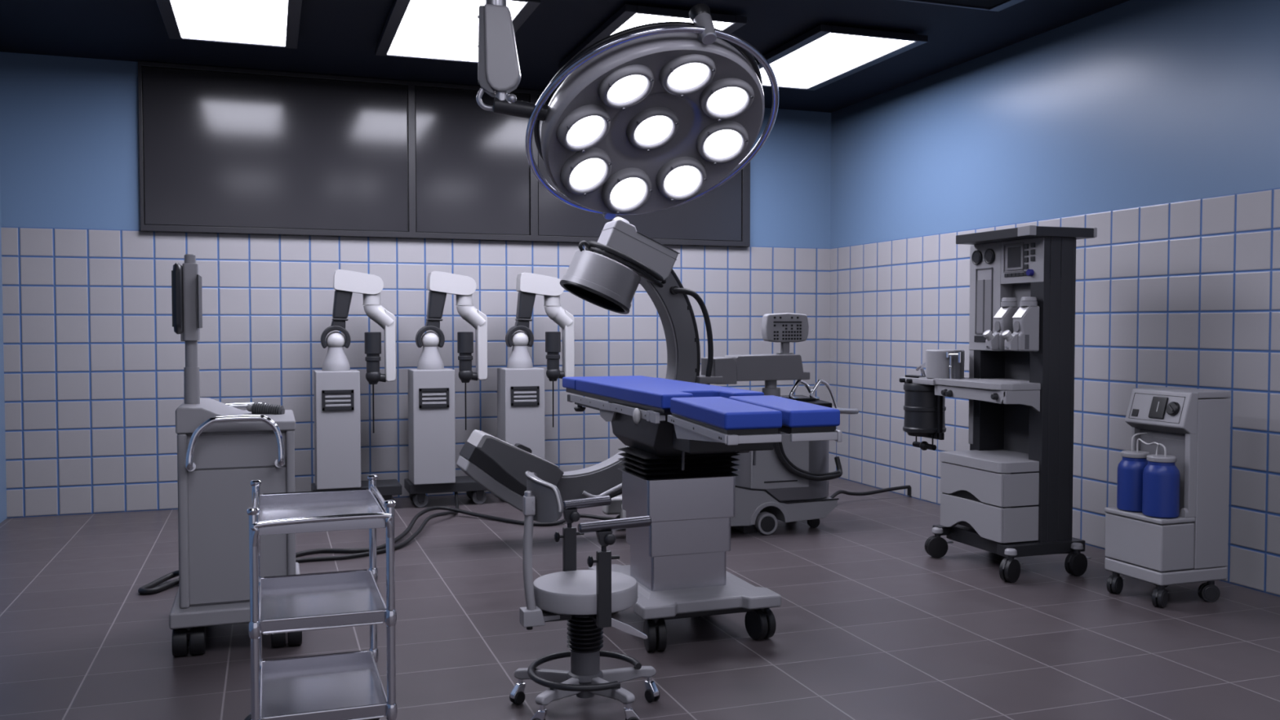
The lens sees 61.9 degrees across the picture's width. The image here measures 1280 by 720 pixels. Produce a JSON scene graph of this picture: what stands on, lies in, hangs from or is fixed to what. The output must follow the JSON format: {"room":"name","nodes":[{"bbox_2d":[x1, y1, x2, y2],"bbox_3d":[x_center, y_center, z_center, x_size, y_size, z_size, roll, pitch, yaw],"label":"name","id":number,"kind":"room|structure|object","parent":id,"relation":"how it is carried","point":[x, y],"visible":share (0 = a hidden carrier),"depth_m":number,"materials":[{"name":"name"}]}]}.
{"room":"operating room","nodes":[
{"label":"operating room","id":0,"kind":"room"},
{"bbox_2d":[0,192,7,523],"bbox_3d":[-2.702,-0.332,2.668,0.100,3.005,8.900,-1,2,-19],"label":"wall","id":1,"kind":"structure","parent":0,"point":[2,438],"depth_m":6.85,"materials":[{"name":"white tile"}]},
{"bbox_2d":[0,51,831,518],"bbox_3d":[-1.284,-0.509,7.921,6.226,3.005,0.100,-1,2,-19],"label":"wall","id":2,"kind":"structure","parent":0,"point":[95,357],"depth_m":7.35,"materials":[{"name":"white tile"}]},
{"bbox_2d":[137,61,750,247],"bbox_3d":[-1.227,-1.444,7.828,4.450,1.119,0.051,-1,2,-19],"label":"window","id":3,"kind":"structure","parent":2,"relation":"in","point":[222,149],"depth_m":7.53,"materials":[{"name":"grey glass"}]},
{"bbox_2d":[0,0,1129,112],"bbox_3d":[0.192,-1.917,3.620,6.226,0.100,9.100,-1,2,-19],"label":"ceiling","id":4,"kind":"structure","parent":0,"point":[337,37],"depth_m":6.40,"materials":[{"name":"grey paint"}]},
{"bbox_2d":[155,0,302,48],"bbox_3d":[-2.210,-1.909,5.757,0.720,0.060,1.410,-1,2,-19],"label":"ceiling light","id":5,"kind":"object","parent":4,"relation":"attached to","point":[264,23],"visible":1,"depth_m":5.95,"materials":[{"name":"grey plastic"}]},
{"bbox_2d":[374,0,541,63],"bbox_3d":[-1.090,-1.922,6.146,0.720,0.060,1.410,-1,2,-19],"label":"ceiling light","id":6,"kind":"object","parent":4,"relation":"attached to","point":[446,30],"visible":0.71,"depth_m":6.11,"materials":[{"name":"grey plastic"}]},
{"bbox_2d":[475,0,778,219],"bbox_3d":[-0.001,-1.237,4.159,0.906,1.296,1.134,2,3,40],"label":"lamp","id":7,"kind":"object","parent":4,"relation":"hanging from","point":[653,117],"visible":1,"depth_m":4.09,"materials":[{"name":"grey metal"}]},
{"bbox_2d":[558,4,746,70],"bbox_3d":[0.029,-1.935,6.534,0.720,0.060,1.410,-1,2,-19],"label":"ceiling light","id":8,"kind":"object","parent":4,"relation":"attached to","point":[628,16],"visible":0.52,"depth_m":5.96,"materials":[{"name":"grey plastic"}]},
{"bbox_2d":[610,13,732,35],"bbox_3d":[0.029,-1.922,6.535,0.580,0.020,1.370,-1,2,-19],"label":"diffuser","id":9,"kind":"object","parent":8,"relation":"attached to","point":[722,22],"depth_m":5.94,"materials":[{"name":"white plastic"}]},
{"bbox_2d":[755,24,928,90],"bbox_3d":[1.151,-1.948,6.923,0.720,0.060,1.410,-1,2,-19],"label":"ceiling light","id":10,"kind":"object","parent":4,"relation":"attached to","point":[824,55],"visible":0.77,"depth_m":6.70,"materials":[{"name":"grey plastic"}]},
{"bbox_2d":[900,0,1024,11],"bbox_3d":[1.826,-1.883,4.978,0.720,0.060,1.410,-1,2,-19],"label":"ceiling light","id":11,"kind":"object","parent":4,"relation":"attached to","point":[987,5],"visible":1,"depth_m":5.62,"materials":[{"name":"grey"}]},
{"bbox_2d":[921,0,1008,8],"bbox_3d":[1.826,-1.870,4.979,0.580,0.020,1.370,-1,2,-19],"label":"diffuser","id":12,"kind":"object","parent":11,"relation":"attached to","point":[958,3],"depth_m":5.62,"materials":[{"name":"black"}]},
{"bbox_2d":[0,477,1279,719],"bbox_3d":[0.192,1.186,3.725,6.226,0.100,9.100,-1,2,-19],"label":"floor","id":13,"kind":"structure","parent":0,"point":[871,624],"depth_m":4.37,"materials":[{"name":"tile"}]},
{"bbox_2d":[137,569,178,595],"bbox_3d":[-2.134,1.014,4.961,0.645,0.166,0.257,2,3,43],"label":"coiled cable","id":14,"kind":"object","parent":13,"relation":"on","point":[148,588],"visible":0.41,"depth_m":5.08,"materials":[{"name":"black rubber"}]},
{"bbox_2d":[168,253,302,656],"bbox_3d":[-1.653,0.346,4.392,0.484,1.535,0.777,-1,2,-19],"label":"cart","id":15,"kind":"object","parent":13,"relation":"on","point":[222,447],"visible":0.83,"depth_m":4.10,"materials":[{"name":"grey plastic"}]},
{"bbox_2d":[173,262,183,333],"bbox_3d":[-1.810,-0.239,4.199,0.026,0.273,0.320,-1,2,-19],"label":"monitor","id":16,"kind":"object","parent":15,"relation":"on","point":[178,269],"depth_m":4.06,"materials":[{"name":"grey plastic"}]},
{"bbox_2d":[244,474,397,719],"bbox_3d":[-0.930,0.764,3.065,0.418,0.787,0.574,-1,2,-19],"label":"trolley","id":17,"kind":"object","parent":13,"relation":"on","point":[343,686],"visible":1,"depth_m":3.04,"materials":[{"name":"silver metal"}]},
{"bbox_2d":[258,489,386,535],"bbox_3d":[-0.920,0.431,3.059,0.325,0.030,0.500,-1,2,-19],"label":"shelf","id":18,"kind":"object","parent":17,"relation":"attached to","point":[272,506],"depth_m":3.14,"materials":[{"name":"silver metal"}]},
{"bbox_2d":[259,570,386,633],"bbox_3d":[-0.920,0.687,3.067,0.325,0.032,0.500,-1,2,-19],"label":"shelf","id":19,"kind":"object","parent":17,"relation":"attached to","point":[289,603],"depth_m":3.08,"materials":[{"name":"silver metal"}]},
{"bbox_2d":[260,650,386,719],"bbox_3d":[-0.920,0.943,3.076,0.325,0.032,0.500,-1,2,-19],"label":"shelf","id":20,"kind":"object","parent":17,"relation":"attached to","point":[343,686],"depth_m":3.10,"materials":[{"name":"silver metal"}]},
{"bbox_2d":[311,269,401,508],"bbox_3d":[-1.935,0.204,7.263,0.580,1.625,0.360,-1,2,-19],"label":"surgical robot arm","id":21,"kind":"object","parent":13,"relation":"on","point":[337,406],"visible":0.8,"depth_m":7.12,"materials":[{"name":"grey plastic"}]},
{"bbox_2d":[324,393,351,407],"bbox_3d":[-1.999,0.266,7.064,0.173,0.095,0.007,-1,2,-19],"label":"vent","id":22,"kind":"object","parent":21,"relation":"attached to","point":[331,400],"depth_m":7.06,"materials":[{"name":"grey plastic"}]},
{"bbox_2d":[295,492,458,562],"bbox_3d":[-1.498,1.000,6.118,0.376,0.110,2.654,1,2,17],"label":"cable","id":23,"kind":"object","parent":13,"relation":"on","point":[417,532],"visible":0.69,"depth_m":5.87,"materials":[{"name":"black rubber"}]},
{"bbox_2d":[404,271,488,507],"bbox_3d":[-1.339,0.197,7.470,0.580,1.625,0.360,-1,2,-19],"label":"surgical robot arm","id":24,"kind":"object","parent":13,"relation":"on","point":[431,386],"visible":1,"depth_m":7.33,"materials":[{"name":"grey plastic"}]},
{"bbox_2d":[422,391,446,404],"bbox_3d":[-1.403,0.259,7.271,0.173,0.095,0.007,-1,2,-19],"label":"vent","id":25,"kind":"object","parent":24,"relation":"attached to","point":[428,397],"depth_m":7.27,"materials":[{"name":"grey plastic"}]},
{"bbox_2d":[295,506,616,557],"bbox_3d":[-1.093,0.964,6.337,2.996,0.169,1.311,-2,3,-43],"label":"power cable","id":26,"kind":"object","parent":13,"relation":"on","point":[415,518],"visible":0.5,"depth_m":6.66,"materials":[{"name":"black rubber"}]},
{"bbox_2d":[497,272,574,471],"bbox_3d":[-0.742,0.190,7.678,0.580,1.625,0.360,-1,2,-19],"label":"robot arm","id":27,"kind":"object","parent":13,"relation":"on","point":[520,385],"visible":0.69,"depth_m":7.55,"materials":[{"name":"grey plastic"}]},
{"bbox_2d":[513,389,537,402],"bbox_3d":[-0.806,0.252,7.478,0.173,0.095,0.007,-1,2,-19],"label":"vent","id":28,"kind":"object","parent":27,"relation":"attached to","point":[519,395],"depth_m":7.47,"materials":[{"name":"grey plastic"}]},
{"bbox_2d":[509,471,659,719],"bbox_3d":[-0.166,0.753,3.492,0.480,0.781,0.474,-1,2,-19],"label":"stool","id":29,"kind":"object","parent":13,"relation":"on","point":[587,599],"visible":1,"depth_m":3.39,"materials":[{"name":"grey plastic"}]},
{"bbox_2d":[519,605,559,626],"bbox_3d":[-0.317,0.810,3.390,0.126,0.050,0.073,-1,2,-19],"label":"bracket","id":30,"kind":"object","parent":29,"relation":"attached to","point":[529,615],"depth_m":3.35,"materials":[{"name":"grey plastic"}]},
{"bbox_2d":[456,217,858,534],"bbox_3d":[0.165,0.100,6.404,2.491,1.890,0.635,-1,2,-19],"label":"machine","id":31,"kind":"object","parent":13,"relation":"on","point":[788,482],"visible":0.73,"depth_m":6.34,"materials":[{"name":"grey plastic"}]},
{"bbox_2d":[562,375,841,651],"bbox_3d":[0.178,0.612,4.429,0.584,1.001,2.020,-1,2,-19],"label":"table","id":32,"kind":"object","parent":13,"relation":"on","point":[682,438],"visible":0.88,"depth_m":4.21,"materials":[{"name":"grey plastic"}]},
{"bbox_2d":[562,375,653,390],"bbox_3d":[-0.150,0.111,5.242,0.420,0.052,0.238,-1,2,-19],"label":"cushion","id":33,"kind":"object","parent":32,"relation":"on","point":[570,383],"depth_m":5.22,"materials":[{"name":"blue leather"}]},
{"bbox_2d":[566,387,671,414],"bbox_3d":[0.046,0.168,4.681,0.390,0.021,1.385,-1,2,-19],"label":"tray","id":34,"kind":"object","parent":32,"relation":"on","point":[661,408],"depth_m":4.39,"materials":[{"name":"black plastic"}]},
{"bbox_2d":[575,377,764,408],"bbox_3d":[0.086,0.134,4.566,0.420,0.056,1.180,-1,2,-19],"label":"cushion","id":35,"kind":"object","parent":32,"relation":"on","point":[626,393],"depth_m":4.38,"materials":[{"name":"blue leather"}]},
{"bbox_2d":[671,413,777,435],"bbox_3d":[0.282,0.218,3.673,0.181,0.038,0.495,-1,2,-19],"label":"tray","id":36,"kind":"object","parent":32,"relation":"on","point":[692,424],"depth_m":3.46,"materials":[{"name":"black plastic"}]},
{"bbox_2d":[670,396,782,430],"bbox_3d":[0.286,0.179,3.663,0.205,0.072,0.499,-1,2,-19],"label":"cushion","id":37,"kind":"object","parent":32,"relation":"on","point":[698,413],"depth_m":3.53,"materials":[{"name":"blue leather"}]},
{"bbox_2d":[728,395,839,427],"bbox_3d":[0.494,0.177,3.735,0.189,0.072,0.499,-1,2,-19],"label":"cushion","id":38,"kind":"object","parent":32,"relation":"on","point":[795,414],"depth_m":3.52,"materials":[{"name":"blue leather"}]},
{"bbox_2d":[777,425,835,434],"bbox_3d":[0.491,0.216,3.746,0.165,0.038,0.495,-1,2,-19],"label":"tray","id":39,"kind":"object","parent":32,"relation":"on","point":[790,429],"depth_m":3.51,"materials":[{"name":"black plastic"}]},
{"bbox_2d":[899,225,1097,582],"bbox_3d":[1.863,0.196,5.725,0.619,1.744,1.051,-1,2,-19],"label":"machine","id":40,"kind":"object","parent":13,"relation":"on","point":[1009,495],"visible":0.98,"depth_m":5.41,"materials":[{"name":"grey"}]},
{"bbox_2d":[902,382,946,450],"bbox_3d":[1.614,0.323,6.054,0.240,0.383,0.240,-1,2,-19],"label":"canister","id":41,"kind":"object","parent":40,"relation":"on","point":[921,407],"depth_m":5.96,"materials":[{"name":"black plastic"}]},
{"bbox_2d":[919,377,1040,391],"bbox_3d":[1.831,0.120,5.749,0.385,0.035,0.885,-1,2,-19],"label":"countertop","id":42,"kind":"structure","parent":40,"relation":"on","point":[993,384],"depth_m":5.48,"materials":[{"name":"grey plastic"}]},
{"bbox_2d":[982,297,1019,351],"bbox_3d":[1.846,-0.183,5.474,0.194,0.274,0.082,-1,2,-19],"label":"vaporizer","id":43,"kind":"object","parent":40,"relation":"attached to","point":[1003,320],"visible":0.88,"depth_m":5.45,"materials":[{"name":"grey plastic"}]},
{"bbox_2d":[1001,297,1039,351],"bbox_3d":[1.895,-0.178,5.333,0.194,0.274,0.082,-1,2,-19],"label":"vaporizer","id":44,"kind":"object","parent":40,"relation":"attached to","point":[1025,335],"visible":1,"depth_m":5.31,"materials":[{"name":"grey plastic"}]},
{"bbox_2d":[955,226,1093,244],"bbox_3d":[2.002,-0.645,5.579,0.402,0.048,0.600,-1,2,-19],"label":"shelf","id":45,"kind":"object","parent":40,"relation":"attached to","point":[1022,234],"depth_m":5.35,"materials":[{"name":"grey metal"}]},
{"bbox_2d":[1017,225,1036,236],"bbox_3d":[1.911,-0.637,5.272,0.041,0.048,0.091,-1,2,-19],"label":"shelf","id":46,"kind":"object","parent":40,"relation":"attached to","point":[1028,230],"depth_m":5.24,"materials":[{"name":"grey plastic"}]},
{"bbox_2d":[1093,227,1097,237],"bbox_3d":[2.276,-0.641,5.388,0.018,0.048,0.070,-1,2,-19],"label":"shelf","id":47,"kind":"object","parent":40,"relation":"attached to","point":[1095,229],"depth_m":5.36,"materials":[{"name":"grey plastic"}]},
{"bbox_2d":[1104,386,1231,608],"bbox_3d":[2.419,0.616,4.925,0.415,0.958,0.349,-1,2,-19],"label":"suction machine","id":48,"kind":"object","parent":13,"relation":"on","point":[1193,425],"visible":0.95,"depth_m":4.80,"materials":[{"name":"grey plastic"}]},
{"bbox_2d":[1116,450,1150,512],"bbox_3d":[2.294,0.560,4.948,0.150,0.272,0.150,-1,2,-19],"label":"bottle","id":49,"kind":"object","parent":48,"relation":"on","point":[1131,468],"visible":0.8,"depth_m":4.89,"materials":[{"name":"blue plastic"}]},
{"bbox_2d":[1131,432,1147,451],"bbox_3d":[2.328,0.383,4.977,0.096,0.085,0.014,-1,2,-19],"label":"hose","id":50,"kind":"object","parent":49,"relation":"attached to","point":[1139,433],"visible":1,"depth_m":4.96,"materials":[{"name":"white plastic"}]},
{"bbox_2d":[1136,438,1166,456],"bbox_3d":[2.323,0.397,4.846,0.014,0.067,0.171,-1,2,-19],"label":"hose","id":51,"kind":"object","parent":49,"relation":"attached to","point":[1139,439],"visible":1,"depth_m":4.82,"materials":[{"name":"white plastic"}]},
{"bbox_2d":[1131,408,1138,416],"bbox_3d":[2.322,0.247,5.003,0.015,0.034,0.035,-1,2,-19],"label":"power socket","id":52,"kind":"object","parent":48,"relation":"attached to","point":[1135,412],"depth_m":5.00,"materials":[{"name":"black plastic"}]},
{"bbox_2d":[1104,506,1195,524],"bbox_3d":[2.336,0.690,4.901,0.200,0.065,0.345,-1,2,-19],"label":"shelf","id":53,"kind":"object","parent":48,"relation":"attached to","point":[1187,514],"depth_m":4.78,"materials":[{"name":"grey plastic"}]},
{"bbox_2d":[1148,395,1168,418],"bbox_3d":[2.371,0.218,4.881,0.038,0.098,0.085,-1,2,-19],"label":"rocker switch","id":54,"kind":"object","parent":48,"relation":"attached to","point":[1157,405],"depth_m":4.87,"materials":[{"name":"black plastic"}]},
{"bbox_2d":[1142,454,1179,518],"bbox_3d":[2.340,0.565,4.794,0.150,0.272,0.150,-1,2,-19],"label":"bottle","id":55,"kind":"object","parent":48,"relation":"on","point":[1161,475],"visible":0.99,"depth_m":4.74,"materials":[{"name":"blue plastic"}]},
{"bbox_2d":[829,0,1279,596],"bbox_3d":[3.085,-0.399,4.677,0.100,3.005,8.900,-1,2,-19],"label":"wall","id":56,"kind":"structure","parent":0,"point":[1153,126],"depth_m":5.99,"materials":[{"name":"white tile"}]},
{"bbox_2d":[830,484,911,498],"bbox_3d":[1.455,0.940,7.405,0.228,0.117,1.262,2,3,45],"label":"cable","id":57,"kind":"object","parent":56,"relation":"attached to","point":[908,487],"visible":0.69,"depth_m":7.67,"materials":[{"name":"black rubber"}]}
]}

